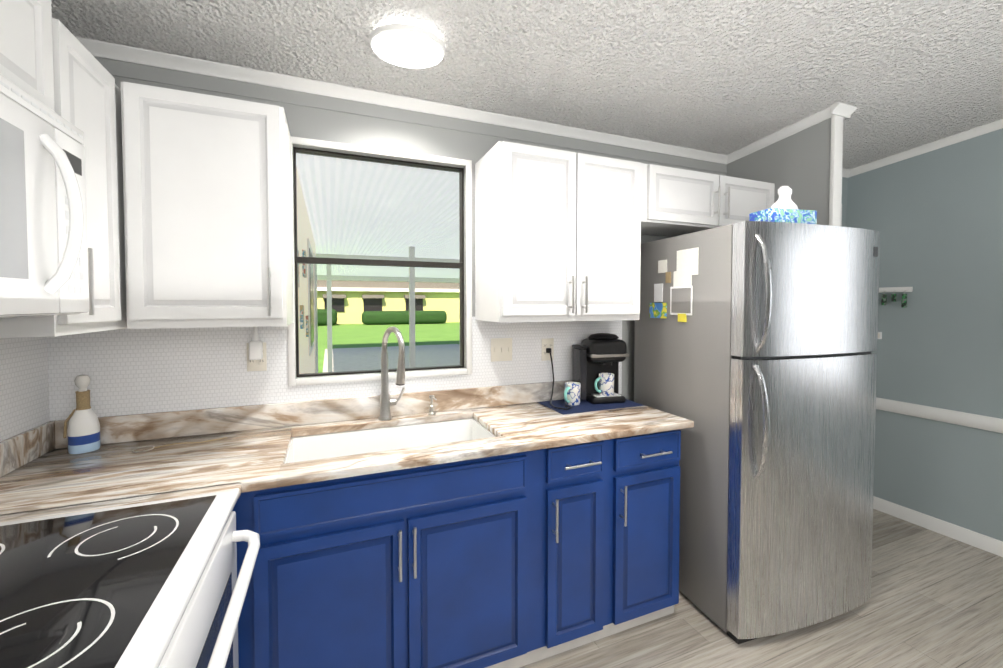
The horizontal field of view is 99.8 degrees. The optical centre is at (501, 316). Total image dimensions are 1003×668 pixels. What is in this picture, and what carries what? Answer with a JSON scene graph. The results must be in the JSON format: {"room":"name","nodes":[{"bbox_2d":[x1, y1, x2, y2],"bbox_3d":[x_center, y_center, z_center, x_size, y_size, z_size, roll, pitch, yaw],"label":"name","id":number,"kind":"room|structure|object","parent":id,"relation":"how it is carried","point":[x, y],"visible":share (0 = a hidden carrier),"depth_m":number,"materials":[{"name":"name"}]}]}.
{"room":"kitchen","nodes":[
{"label":"kitchen","id":0,"kind":"room"},
{"bbox_2d":[95,57,726,401],"bbox_3d":[-0.141,-0.127,2.217,3.570,3.000,0.120,-1,2,-22],"label":"wall","id":1,"kind":"structure","parent":0,"point":[329,125],"depth_m":2.00,"materials":[{"name":"grey paint"}]},
{"bbox_2d":[121,82,293,328],"bbox_3d":[-1.048,-0.359,1.567,0.463,0.787,0.385,-1,2,-22],"label":"upper cabinet","id":2,"kind":"object","parent":1,"relation":"attached to","point":[207,195],"visible":1,"depth_m":1.42,"materials":[{"name":"white wood"}]},
{"bbox_2d":[47,316,621,420],"bbox_3d":[-0.474,0.239,2.024,2.560,0.470,0.006,-1,2,-22],"label":"wall tile","id":3,"kind":"structure","parent":1,"relation":"attached to","point":[136,371],"depth_m":1.74,"materials":[{"name":"tile"}]},
{"bbox_2d":[247,342,266,370],"bbox_3d":[-1.035,0.171,1.787,0.073,0.120,0.008,-1,2,-22],"label":"electrical outlet plate","id":4,"kind":"object","parent":3,"relation":"attached to","point":[257,365],"visible":0.6,"depth_m":1.79,"materials":[{"name":"beige plastic"}]},
{"bbox_2d":[249,327,262,359],"bbox_3d":[-1.027,0.111,1.766,0.048,0.142,0.038,-1,2,-22],"label":"air freshener","id":5,"kind":"object","parent":4,"relation":"attached to","point":[255,348],"visible":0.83,"depth_m":1.75,"materials":[{"name":"white plastic"}]},
{"bbox_2d":[491,338,511,361],"bbox_3d":[0.002,0.174,2.205,0.120,0.120,0.013,-1,2,-22],"label":"switch plate","id":6,"kind":"object","parent":3,"relation":"attached to","point":[501,349],"visible":1,"depth_m":2.21,"materials":[{"name":"beige plastic"}]},
{"bbox_2d":[542,338,553,360],"bbox_3d":[0.253,0.181,2.310,0.073,0.120,0.008,-1,2,-22],"label":"electrical outlet plate","id":7,"kind":"object","parent":3,"relation":"attached to","point":[548,343],"visible":0.96,"depth_m":2.31,"materials":[{"name":"beige plastic"}]},
{"bbox_2d":[546,348,571,409],"bbox_3d":[0.280,0.317,2.189,0.087,0.280,0.255,-1,2,-22],"label":"cord","id":8,"kind":"object","parent":7,"relation":"attached to","point":[548,350],"visible":0.96,"depth_m":2.28,"materials":[{"name":"black plastic"}]},
{"bbox_2d":[293,147,463,376],"bbox_3d":[-0.561,-0.241,2.035,0.780,1.018,0.044,-1,2,-22],"label":"window","id":9,"kind":"structure","parent":1,"relation":"in","point":[344,261],"depth_m":2.01,"materials":[{"name":"brown metal"}]},
{"bbox_2d":[288,136,471,385],"bbox_3d":[-0.539,-0.240,1.981,0.838,1.076,0.012,-1,2,-22],"label":"window frame","id":10,"kind":"structure","parent":1,"relation":"in","point":[293,380],"depth_m":2.00,"materials":[{"name":"white wood"}]},
{"bbox_2d":[75,36,726,173],"bbox_3d":[-0.053,-0.975,2.141,3.335,0.101,0.040,-1,2,-22],"label":"crown molding","id":11,"kind":"structure","parent":1,"relation":"attached to","point":[112,51],"depth_m":1.91,"materials":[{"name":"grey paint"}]},
{"bbox_2d":[475,141,640,321],"bbox_3d":[0.293,-0.375,2.111,0.764,0.787,0.385,-1,2,-22],"label":"upper cabinet","id":12,"kind":"object","parent":1,"relation":"attached to","point":[557,235],"visible":1,"depth_m":1.95,"materials":[{"name":"white wood"}]},
{"bbox_2d":[641,163,774,236],"bbox_3d":[1.102,-0.633,2.432,0.979,0.290,0.385,-1,2,-22],"label":"upper cabinet","id":13,"kind":"object","parent":1,"relation":"attached to","point":[676,202],"visible":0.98,"depth_m":2.25,"materials":[{"name":"white wood"}]},
{"bbox_2d":[51,0,1002,169],"bbox_3d":[1.284,-1.223,0.226,4.740,0.538,4.920,-1,2,-22],"label":"ceiling","id":14,"kind":"structure","parent":0,"point":[725,77],"depth_m":1.73,"materials":[{"name":"white paint"}]},
{"bbox_2d":[369,24,445,67],"bbox_3d":[-0.358,-1.027,1.622,0.286,0.052,0.285,-1,2,-22],"label":"ceiling light","id":15,"kind":"object","parent":14,"relation":"attached to","point":[407,45],"visible":1,"depth_m":1.57,"materials":[{"name":"white glass"}]},
{"bbox_2d":[520,509,1002,667],"bbox_3d":[1.284,1.460,0.305,4.740,0.060,4.820,-1,2,-22],"label":"floor","id":16,"kind":"structure","parent":0,"point":[935,600],"depth_m":1.86,"materials":[{"name":"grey wood"}]},
{"bbox_2d":[0,489,259,667],"bbox_3d":[-0.906,0.822,0.750,0.780,1.190,0.722,-1,2,-22],"label":"range","id":17,"kind":"object","parent":16,"relation":"on","point":[156,584],"visible":1,"depth_m":0.82,"materials":[{"name":"black glass"}]},
{"bbox_2d":[232,486,291,667],"bbox_3d":[-1.184,0.957,1.438,0.763,0.880,0.573,-1,2,-22],"label":"base cabinet","id":18,"kind":"object","parent":16,"relation":"on","point":[265,619],"depth_m":1.30,"materials":[{"name":"wood"}]},
{"bbox_2d":[472,439,615,667],"bbox_3d":[0.161,0.941,1.973,0.393,0.880,0.593,-1,2,-22],"label":"base cabinet","id":19,"kind":"object","parent":16,"relation":"on","point":[517,560],"depth_m":1.67,"materials":[{"name":"wood"}]},
{"bbox_2d":[616,429,680,632],"bbox_3d":[0.526,0.937,2.120,0.394,0.880,0.593,-1,2,-22],"label":"base cabinet","id":20,"kind":"object","parent":16,"relation":"on","point":[647,465],"depth_m":1.85,"materials":[{"name":"wood"}]},
{"bbox_2d":[0,380,693,522],"bbox_3d":[-0.381,0.443,1.707,2.475,0.132,0.661,-1,2,-22],"label":"countertop","id":21,"kind":"structure","parent":20,"relation":"on","point":[43,472],"depth_m":1.57,"materials":[{"name":"brown stone"}]},
{"bbox_2d":[63,374,100,453],"bbox_3d":[-1.508,0.345,1.519,0.092,0.275,0.084,-1,2,-22],"label":"bottle","id":22,"kind":"object","parent":21,"relation":"on","point":[82,431],"visible":1,"depth_m":1.50,"materials":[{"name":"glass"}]},
{"bbox_2d":[285,418,495,462],"bbox_3d":[-0.434,0.604,1.736,0.822,0.188,0.422,-1,2,-22],"label":"sink","id":23,"kind":"object","parent":21,"relation":"in","point":[319,446],"visible":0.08,"depth_m":1.90,"materials":[{"name":"white ceramic"}]},
{"bbox_2d":[378,326,404,420],"bbox_3d":[-0.478,0.258,1.876,0.120,0.428,0.210,-1,2,-22],"label":"faucet","id":24,"kind":"object","parent":21,"relation":"on","point":[386,402],"visible":1,"depth_m":1.92,"materials":[{"name":"silver metal"}]},
{"bbox_2d":[428,395,436,414],"bbox_3d":[-0.329,0.423,2.011,0.040,0.091,0.066,-1,2,-22],"label":"soap pump","id":25,"kind":"object","parent":21,"relation":"on","point":[431,409],"visible":0.98,"depth_m":2.01,"materials":[{"name":"silver metal"}]},
{"bbox_2d":[537,399,643,414],"bbox_3d":[0.466,0.461,2.233,0.485,0.003,0.271,-1,2,-22],"label":"mat","id":26,"kind":"object","parent":21,"relation":"on","point":[585,406],"visible":0.75,"depth_m":2.17,"materials":[{"name":"blue fabric"}]},
{"bbox_2d":[564,382,580,405],"bbox_3d":[0.360,0.404,2.209,0.110,0.110,0.082,-1,2,-22],"label":"mug","id":27,"kind":"object","parent":26,"relation":"on","point":[572,392],"visible":1,"depth_m":2.18,"materials":[{"name":"ceramic"}]},
{"bbox_2d":[572,333,628,403],"bbox_3d":[0.533,0.273,2.291,0.256,0.367,0.179,0,2,-12],"label":"coffee maker","id":28,"kind":"object","parent":26,"relation":"on","point":[594,355],"visible":0.92,"depth_m":2.23,"materials":[{"name":"black plastic"}]},
{"bbox_2d":[594,373,613,395],"bbox_3d":[0.545,0.362,2.253,0.116,0.110,0.082,-1,2,-22],"label":"mug","id":29,"kind":"object","parent":28,"relation":"on","point":[606,384],"visible":1,"depth_m":2.23,"materials":[{"name":"ceramic"}]},
{"bbox_2d":[634,221,879,643],"bbox_3d":[1.265,0.487,2.199,0.863,1.774,0.802,-1,2,-22],"label":"fridge","id":30,"kind":"object","parent":16,"relation":"on","point":[755,358],"visible":0.9,"depth_m":1.83,"materials":[{"name":"silver metal"}]},
{"bbox_2d":[749,186,816,223],"bbox_3d":[1.266,-0.489,1.903,0.244,0.193,0.120,0,2,-13],"label":"tissue box","id":31,"kind":"object","parent":30,"relation":"on","point":[784,208],"visible":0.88,"depth_m":1.86,"materials":[{"name":"blue cardboard"}]},
{"bbox_2d":[726,118,830,224],"bbox_3d":[1.629,-0.136,2.530,0.055,3.000,0.630,-1,2,-22],"label":"wall","id":32,"kind":"structure","parent":0,"point":[798,163],"depth_m":2.35,"materials":[{"name":"grey paint"}]},
{"bbox_2d":[727,102,854,163],"bbox_3d":[1.616,-1.040,2.433,0.070,0.097,0.630,-1,2,-22],"label":"crown molding","id":33,"kind":"structure","parent":32,"relation":"attached to","point":[839,109],"depth_m":2.35,"materials":[{"name":"grey paint"}]},
{"bbox_2d":[829,115,843,225],"bbox_3d":[1.751,0.161,2.237,0.071,2.424,0.020,-1,2,-22],"label":"trim","id":34,"kind":"structure","parent":32,"relation":"attached to","point":[836,161],"depth_m":2.20,"materials":[{"name":"white wood"}]},
{"bbox_2d":[842,177,847,226],"bbox_3d":[2.018,-0.151,3.038,1.050,3.000,0.220,-1,2,-22],"label":"wall","id":35,"kind":"structure","parent":0,"point":[844,200],"depth_m":3.10,"materials":[{"name":"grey paint"}]},
{"bbox_2d":[842,168,850,177],"bbox_3d":[2.039,-1.034,2.881,0.990,0.042,0.040,-1,2,-22],"label":"crown molding","id":36,"kind":"structure","parent":35,"relation":"attached to","point":[846,173],"depth_m":3.07,"materials":[{"name":"grey paint"}]},
{"bbox_2d":[846,128,1002,540],"bbox_3d":[3.425,-0.095,1.128,0.120,3.000,4.820,-1,2,-22],"label":"wall","id":37,"kind":"structure","parent":0,"point":[934,218],"depth_m":2.64,"materials":[{"name":"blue paint"}]},
{"bbox_2d":[879,287,912,307],"bbox_3d":[2.634,-0.129,2.865,0.040,0.137,0.225,-1,2,-22],"label":"key rack","id":38,"kind":"object","parent":37,"relation":"attached to","point":[894,295],"visible":0.77,"depth_m":2.83,"materials":[{"name":"white metal"}]},
{"bbox_2d":[851,119,1002,176],"bbox_3d":[3.355,-1.168,1.057,0.040,0.416,4.400,-1,2,-22],"label":"crown molding","id":39,"kind":"structure","parent":37,"relation":"attached to","point":[996,125],"depth_m":2.66,"materials":[{"name":"grey paint"}]},
{"bbox_2d":[873,496,1002,556],"bbox_3d":[3.368,1.363,1.136,0.012,0.085,4.400,-1,2,-22],"label":"baseboard","id":40,"kind":"structure","parent":37,"relation":"attached to","point":[974,539],"depth_m":2.63,"materials":[{"name":"white wood"}]},
{"bbox_2d":[876,397,1002,432],"bbox_3d":[3.363,0.661,1.114,0.022,0.080,4.400,-1,2,-22],"label":"trim","id":41,"kind":"structure","parent":37,"relation":"attached to","point":[987,423],"depth_m":2.62,"materials":[{"name":"white wood"}]},
{"bbox_3d":[-0.834,-0.042,-0.664,0.120,3.000,4.700,-1,2,-22],"label":"wall","id":42,"kind":"structure","parent":0,"visible":0},
{"bbox_2d":[0,337,49,441],"bbox_3d":[-1.141,0.291,0.271,0.006,0.470,2.744,-1,2,-22],"label":"wall tile","id":43,"kind":"structure","parent":42,"relation":"attached to","point":[24,394],"depth_m":1.41,"materials":[{"name":"tile"}]},
{"bbox_2d":[0,0,54,111],"bbox_3d":[-1.091,-0.604,0.632,0.385,0.303,0.729,-1,2,-22],"label":"upper cabinet","id":44,"kind":"object","parent":42,"relation":"attached to","point":[26,54],"visible":0.82,"depth_m":0.94,"materials":[{"name":"white wood"}]},
{"bbox_2d":[0,74,88,317],"bbox_3d":[-1.056,-0.183,0.659,0.460,0.528,0.726,-1,2,-22],"label":"over-the-range microwave","id":45,"kind":"object","parent":44,"relation":"attached to","point":[43,245],"visible":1,"depth_m":0.88,"materials":[{"name":"white plastic"}]},
{"bbox_2d":[0,18,126,337],"bbox_3d":[-1.355,-0.351,1.290,0.385,0.787,0.664,-1,2,-22],"label":"upper cabinet","id":46,"kind":"object","parent":42,"relation":"attached to","point":[87,95],"visible":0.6,"depth_m":1.20,"materials":[{"name":"white wood"}]},
{"label":"outside","id":47,"kind":"structure","parent":0,"visible":0},
{"bbox_2d":[318,322,459,372],"bbox_3d":[-9.334,0.106,47.081,100.000,0.060,89.870,-1,2,-22],"label":"lawn","id":48,"kind":"structure","parent":47,"point":[344,339],"depth_m":19.59,"materials":[{"name":"green plant"}]},
{"bbox_2d":[296,166,317,373],"bbox_3d":[-2.028,0.151,4.164,0.290,2.330,4.870,-1,2,-22],"label":"house","id":49,"kind":"structure","parent":48,"relation":"on","point":[307,291],"depth_m":3.63,"materials":[{"name":"beige paint"}]},
{"bbox_2d":[317,309,446,325],"bbox_3d":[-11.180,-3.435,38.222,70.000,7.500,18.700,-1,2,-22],"label":"shrub","id":50,"kind":"object","parent":48,"relation":"on","point":[381,317],"depth_m":29.67,"materials":[{"name":"green plant"}]},
{"bbox_2d":[317,280,459,323],"bbox_3d":[-12.106,-1.108,33.920,18.000,3.100,8.900,-1,2,-22],"label":"neighbouring house","id":51,"kind":"structure","parent":48,"relation":"on","point":[349,295],"depth_m":30.88,"materials":[{"name":"yellow paint"}]},
{"bbox_2d":[323,344,459,372],"bbox_3d":[-1.274,1.196,8.603,4.400,0.020,12.470,-1,2,-22],"label":"driveway","id":52,"kind":"structure","parent":48,"relation":"on","point":[345,359],"depth_m":11.37,"materials":[{"name":"concrete"}]},
{"bbox_2d":[326,264,332,371],"bbox_3d":[-3.093,0.050,7.599,0.080,2.330,0.080,-1,2,-22],"label":"post","id":53,"kind":"object","parent":52,"relation":"on","point":[329,284],"depth_m":7.56,"materials":[{"name":"grey metal"}]},
{"bbox_2d":[296,153,458,282],"bbox_3d":[-1.338,-1.101,8.293,5.100,0.230,12.070,-1,2,-22],"label":"carport roof","id":54,"kind":"structure","parent":53,"relation":"on","point":[413,188],"depth_m":4.30,"materials":[{"name":"grey"}]},
{"bbox_2d":[409,246,414,367],"bbox_3d":[-1.398,0.079,6.614,0.080,2.330,0.080,-1,2,-22],"label":"post","id":55,"kind":"object","parent":52,"relation":"on","point":[411,312],"depth_m":6.57,"materials":[{"name":"grey metal"}]}
]}

